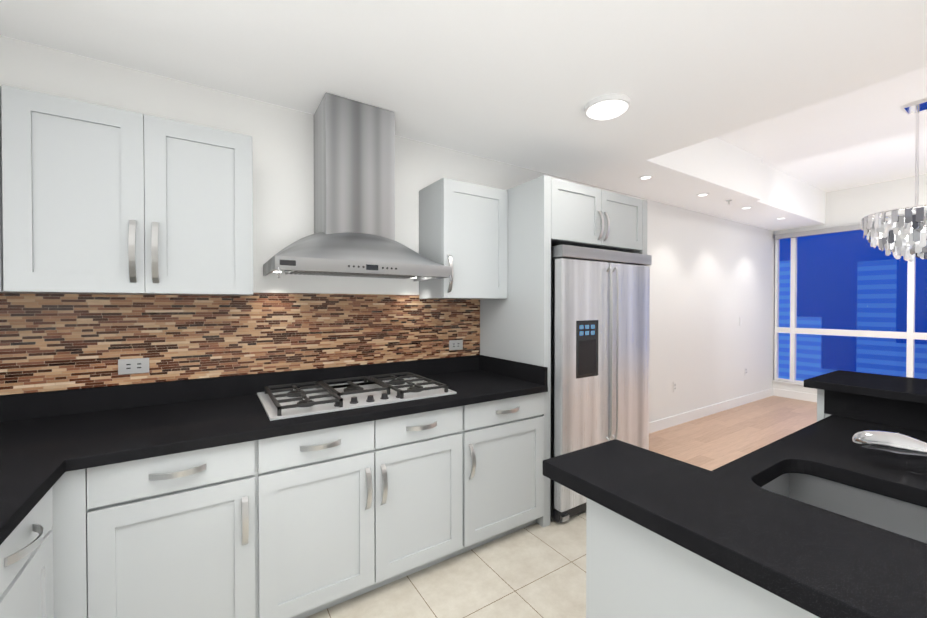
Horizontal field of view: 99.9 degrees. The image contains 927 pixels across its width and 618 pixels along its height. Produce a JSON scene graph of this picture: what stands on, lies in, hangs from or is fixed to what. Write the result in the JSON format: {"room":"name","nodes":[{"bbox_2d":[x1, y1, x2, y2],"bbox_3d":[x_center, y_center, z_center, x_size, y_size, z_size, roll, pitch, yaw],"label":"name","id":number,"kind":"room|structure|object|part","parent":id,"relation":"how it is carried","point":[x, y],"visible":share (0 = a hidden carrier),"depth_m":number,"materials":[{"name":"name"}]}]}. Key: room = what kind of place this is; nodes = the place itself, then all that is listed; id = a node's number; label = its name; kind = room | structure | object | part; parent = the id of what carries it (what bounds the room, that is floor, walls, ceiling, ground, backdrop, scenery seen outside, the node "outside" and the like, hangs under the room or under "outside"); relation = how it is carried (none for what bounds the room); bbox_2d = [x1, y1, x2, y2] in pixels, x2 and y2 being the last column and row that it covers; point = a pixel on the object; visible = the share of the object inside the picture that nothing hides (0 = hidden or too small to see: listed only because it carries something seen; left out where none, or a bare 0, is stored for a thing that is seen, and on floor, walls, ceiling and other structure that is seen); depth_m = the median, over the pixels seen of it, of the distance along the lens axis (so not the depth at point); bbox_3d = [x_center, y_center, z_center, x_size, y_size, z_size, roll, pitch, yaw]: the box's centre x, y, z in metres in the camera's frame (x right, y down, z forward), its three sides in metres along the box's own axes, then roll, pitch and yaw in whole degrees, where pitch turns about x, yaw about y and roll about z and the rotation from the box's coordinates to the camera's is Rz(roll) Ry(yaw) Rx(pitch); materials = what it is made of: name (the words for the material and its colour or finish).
{"room":"kitchen","nodes":[
{"label":"kitchen","id":0,"kind":"room"},
{"bbox_2d":[0,35,774,421],"bbox_3d":[1.193,-0.213,3.781,8.740,3.150,0.120,0,1,-33],"label":"wall","id":1,"kind":"structure","parent":0,"point":[712,279],"depth_m":2.85,"materials":[{"name":"white paint"}]},
{"bbox_2d":[0,85,35,293],"bbox_3d":[-1.989,-0.445,1.449,0.625,0.760,0.348,0,1,-33],"label":"upper cabinet","id":2,"kind":"object","parent":1,"relation":"attached to","point":[17,105],"depth_m":1.45,"materials":[{"name":"grey paint"}]},
{"bbox_2d":[36,92,252,295],"bbox_3d":[-1.481,-0.448,1.776,0.895,0.760,0.348,0,1,-33],"label":"upper cabinet","id":3,"kind":"object","parent":1,"relation":"attached to","point":[97,199],"depth_m":1.64,"materials":[{"name":"grey paint"}]},
{"bbox_2d":[0,293,479,394],"bbox_3d":[-1.109,0.135,2.224,2.938,0.455,0.009,0,1,-33],"label":"tile backsplash","id":4,"kind":"structure","parent":1,"relation":"attached to","point":[52,342],"depth_m":2.07,"materials":[{"name":"tile"}]},
{"bbox_2d":[118,358,148,374],"bbox_3d":[-1.605,0.278,1.896,0.116,0.072,0.006,0,1,-33],"label":"outlet","id":5,"kind":"object","parent":4,"relation":"attached to","point":[133,366],"visible":1,"depth_m":1.89,"materials":[{"name":"white plastic"}]},
{"bbox_2d":[449,340,462,349],"bbox_3d":[-0.056,0.268,2.894,0.116,0.072,0.006,0,1,-33],"label":"outlet","id":6,"kind":"object","parent":4,"relation":"attached to","point":[455,344],"visible":1,"depth_m":2.89,"materials":[{"name":"white plastic"}]},
{"bbox_2d":[263,92,451,283],"bbox_3d":[-0.598,-0.659,2.244,0.950,1.024,0.514,0,1,-33],"label":"range hood","id":7,"kind":"object","parent":1,"relation":"attached to","point":[353,235],"visible":1,"depth_m":2.17,"materials":[{"name":"silver metal"}]},
{"bbox_2d":[419,178,507,298],"bbox_3d":[0.009,-0.450,2.711,0.518,0.755,0.388,0,1,-33],"label":"upper cabinet","id":8,"kind":"object","parent":1,"relation":"attached to","point":[463,229],"visible":0.88,"depth_m":2.58,"materials":[{"name":"grey paint"}]},
{"bbox_3d":[-0.083,-0.225,2.447,0.021,0.240,0.039,0,1,-33],"label":"handle","id":9,"kind":"part","parent":8,"relation":"part of","materials":[{"name":"silver metal"}]},
{"bbox_2d":[673,381,676,391],"bbox_3d":[2.463,0.905,4.535,0.072,0.116,0.005,0,1,-33],"label":"outlet","id":10,"kind":"object","parent":1,"relation":"attached to","point":[674,387],"visible":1,"depth_m":4.53,"materials":[{"name":"white plastic"}]},
{"bbox_2d":[649,388,772,432],"bbox_3d":[2.929,1.294,4.834,4.454,0.115,0.014,0,1,-33],"label":"baseboard","id":11,"kind":"structure","parent":1,"relation":"attached to","point":[667,422],"depth_m":4.90,"materials":[{"name":"white paint"}]},
{"bbox_2d":[305,511,585,617],"bbox_3d":[0.658,1.446,0.408,4.170,0.100,5.240,0,1,-33],"label":"floor","id":12,"kind":"structure","parent":0,"point":[535,570],"depth_m":1.94,"materials":[{"name":"beige tile"}]},
{"bbox_2d":[0,386,107,617],"bbox_3d":[-1.106,0.890,0.264,0.810,1.015,3.318,0,1,-33],"label":"base cabinet","id":13,"kind":"object","parent":12,"relation":"on","point":[38,451],"depth_m":1.25,"materials":[{"name":"grey paint"}]},
{"bbox_2d":[0,370,547,544],"bbox_3d":[-0.210,0.506,0.832,2.936,0.040,3.309,0,1,-33],"label":"countertop","id":14,"kind":"structure","parent":13,"relation":"on","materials":[{"name":"black stone"}]},
{"bbox_2d":[257,372,456,420],"bbox_3d":[-0.590,0.449,2.160,0.935,0.046,0.585,0,1,-33],"label":"cooktop","id":15,"kind":"object","parent":14,"relation":"in","point":[322,396],"visible":1,"depth_m":2.06,"materials":[{"name":"silver metal"}]},
{"bbox_2d":[60,355,547,617],"bbox_3d":[-0.568,0.871,2.139,2.126,1.015,0.748,0,1,-33],"label":"base cabinet","id":16,"kind":"object","parent":12,"relation":"on","point":[219,497],"depth_m":1.71,"materials":[{"name":"grey paint"}]},
{"bbox_2d":[480,175,646,527],"bbox_3d":[0.787,0.265,3.012,1.100,2.210,0.738,0,1,-33],"label":"surround","id":17,"kind":"object","parent":12,"relation":"on","point":[545,213],"visible":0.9,"depth_m":2.61,"materials":[{"name":"grey paint"}]},
{"bbox_2d":[550,244,651,522],"bbox_3d":[0.817,0.483,2.967,0.952,1.775,0.794,0,1,-33],"label":"refrigerator","id":18,"kind":"object","parent":12,"relation":"on","point":[599,346],"visible":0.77,"depth_m":2.59,"materials":[{"name":"silver metal"}]},
{"bbox_2d":[579,386,926,617],"bbox_3d":[1.486,0.879,0.876,1.565,1.024,1.700,0,1,-33],"label":"kitchen island","id":19,"kind":"object","parent":12,"relation":"on","point":[824,515],"depth_m":1.06,"materials":[{"name":"black stone"}]},
{"bbox_2d":[543,450,906,617],"bbox_3d":[1.364,0.510,0.871,1.470,0.048,1.830,0,1,-33],"label":"island countertop","id":20,"kind":"structure","parent":19,"relation":"on","point":[812,594],"depth_m":0.81,"materials":[{"name":"black stone"}]},
{"bbox_2d":[762,473,926,542],"bbox_3d":[1.147,0.633,0.854,0.379,0.195,0.819,0,1,-33],"label":"sink","id":21,"kind":"object","parent":20,"relation":"in","point":[898,514],"depth_m":1.16,"materials":[{"name":"silver metal"}]},
{"bbox_2d":[852,430,926,459],"bbox_3d":[1.348,0.416,1.054,0.169,0.136,0.424,0,1,-33],"label":"faucet","id":22,"kind":"object","parent":20,"relation":"on","point":[869,442],"depth_m":1.14,"materials":[{"name":"silver metal"}]},
{"bbox_2d":[804,370,926,401],"bbox_3d":[2.195,0.346,1.256,0.495,0.034,1.580,0,1,-33],"label":"island countertop","id":23,"kind":"structure","parent":19,"relation":"on","point":[902,387],"depth_m":1.72,"materials":[{"name":"black stone"}]},
{"bbox_2d":[0,0,926,230],"bbox_3d":[2.579,-1.466,1.616,8.740,0.600,5.240,0,1,-33],"label":"ceiling","id":24,"kind":"structure","parent":0,"point":[680,74],"depth_m":1.84,"materials":[{"name":"white paint"}]},
{"bbox_2d":[584,93,630,119],"bbox_3d":[0.825,-1.151,2.238,0.250,0.041,0.250,0,1,-33],"label":"ceiling light","id":25,"kind":"object","parent":24,"relation":"attached to","point":[608,106],"visible":1,"depth_m":2.19,"materials":[{"name":"white paint"}]},
{"bbox_2d":[638,175,653,179],"bbox_3d":[1.641,-1.181,3.501,0.124,0.007,0.124,0,1,-33],"label":"recessed light","id":26,"kind":"object","parent":24,"relation":"in","point":[645,177],"visible":1,"depth_m":3.48,"materials":[{"name":"white paint"}]},
{"bbox_2d":[696,193,709,196],"bbox_3d":[2.490,-1.186,4.048,0.124,0.007,0.124,0,1,-33],"label":"recessed light","id":27,"kind":"object","parent":24,"relation":"in","point":[702,194],"visible":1,"depth_m":4.03,"materials":[{"name":"white paint"}]},
{"bbox_2d":[641,137,761,200],"bbox_3d":[2.341,-1.412,3.694,2.150,0.450,0.050,0,1,-33],"label":"ceiling","id":28,"kind":"structure","parent":0,"point":[717,162],"depth_m":3.73,"materials":[{"name":"white paint"}]},
{"bbox_2d":[649,396,816,470],"bbox_3d":[4.332,1.422,2.774,4.570,0.100,5.240,0,1,-33],"label":"floor","id":29,"kind":"structure","parent":0,"point":[711,442],"depth_m":4.31,"materials":[{"name":"beige wood"}]},
{"bbox_2d":[772,380,816,393],"bbox_3d":[6.202,1.240,3.977,0.120,0.240,5.000,0,1,-33],"label":"window sill","id":30,"kind":"structure","parent":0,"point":[790,387],"depth_m":5.83,"materials":[{"name":"white paint"}]},
{"bbox_2d":[773,380,803,385],"bbox_3d":[5.953,1.127,4.252,0.040,0.020,4.235,0,1,-33],"label":"board","id":31,"kind":"object","parent":30,"relation":"on","point":[788,382],"visible":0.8,"depth_m":5.86,"materials":[{"name":"white paint"}]},
{"bbox_2d":[773,388,816,402],"bbox_3d":[6.149,1.303,3.934,0.014,0.115,4.983,0,1,-33],"label":"baseboard","id":32,"kind":"structure","parent":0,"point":[810,397],"depth_m":5.80,"materials":[{"name":"white paint"}]},
{"bbox_2d":[717,67,926,191],"bbox_3d":[4.548,-1.700,2.454,4.520,0.150,4.520,0,1,-33],"label":"ceiling","id":33,"kind":"structure","parent":0,"point":[863,136],"depth_m":3.72,"materials":[{"name":"white paint"}]},
{"bbox_2d":[861,99,926,261],"bbox_3d":[3.632,-1.007,3.120,0.627,1.247,0.616,0,1,-33],"label":"chandelier","id":34,"kind":"object","parent":33,"relation":"hanging from","point":[899,238],"visible":1,"depth_m":3.09,"materials":[{"name":"silver metal"}]},
{"bbox_2d":[774,173,926,234],"bbox_3d":[6.202,-1.455,3.950,0.120,0.670,5.000,0,1,-33],"label":"wall","id":35,"kind":"structure","parent":0,"point":[850,206],"depth_m":5.16,"materials":[{"name":"white paint"}]},
{"bbox_2d":[774,224,926,383],"bbox_3d":[5.999,-0.003,4.271,0.078,2.240,4.235,0,1,-33],"label":"window","id":36,"kind":"structure","parent":35,"relation":"in","point":[910,335],"depth_m":5.56,"materials":[{"name":"white paint"}]},
{"bbox_2d":[775,221,911,239],"bbox_3d":[5.928,-1.082,4.202,0.068,0.070,4.215,0,1,-33],"label":"window blind","id":37,"kind":"object","parent":36,"relation":"attached to","point":[820,231],"visible":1,"depth_m":5.51,"materials":[{"name":"grey"}]},
{"label":"outside","id":38,"kind":"structure","parent":0,"visible":0},
{"bbox_2d":[779,230,926,380],"bbox_3d":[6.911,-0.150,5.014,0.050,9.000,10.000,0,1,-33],"label":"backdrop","id":39,"kind":"structure","parent":38,"point":[840,292],"depth_m":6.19,"materials":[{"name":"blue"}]}
]}

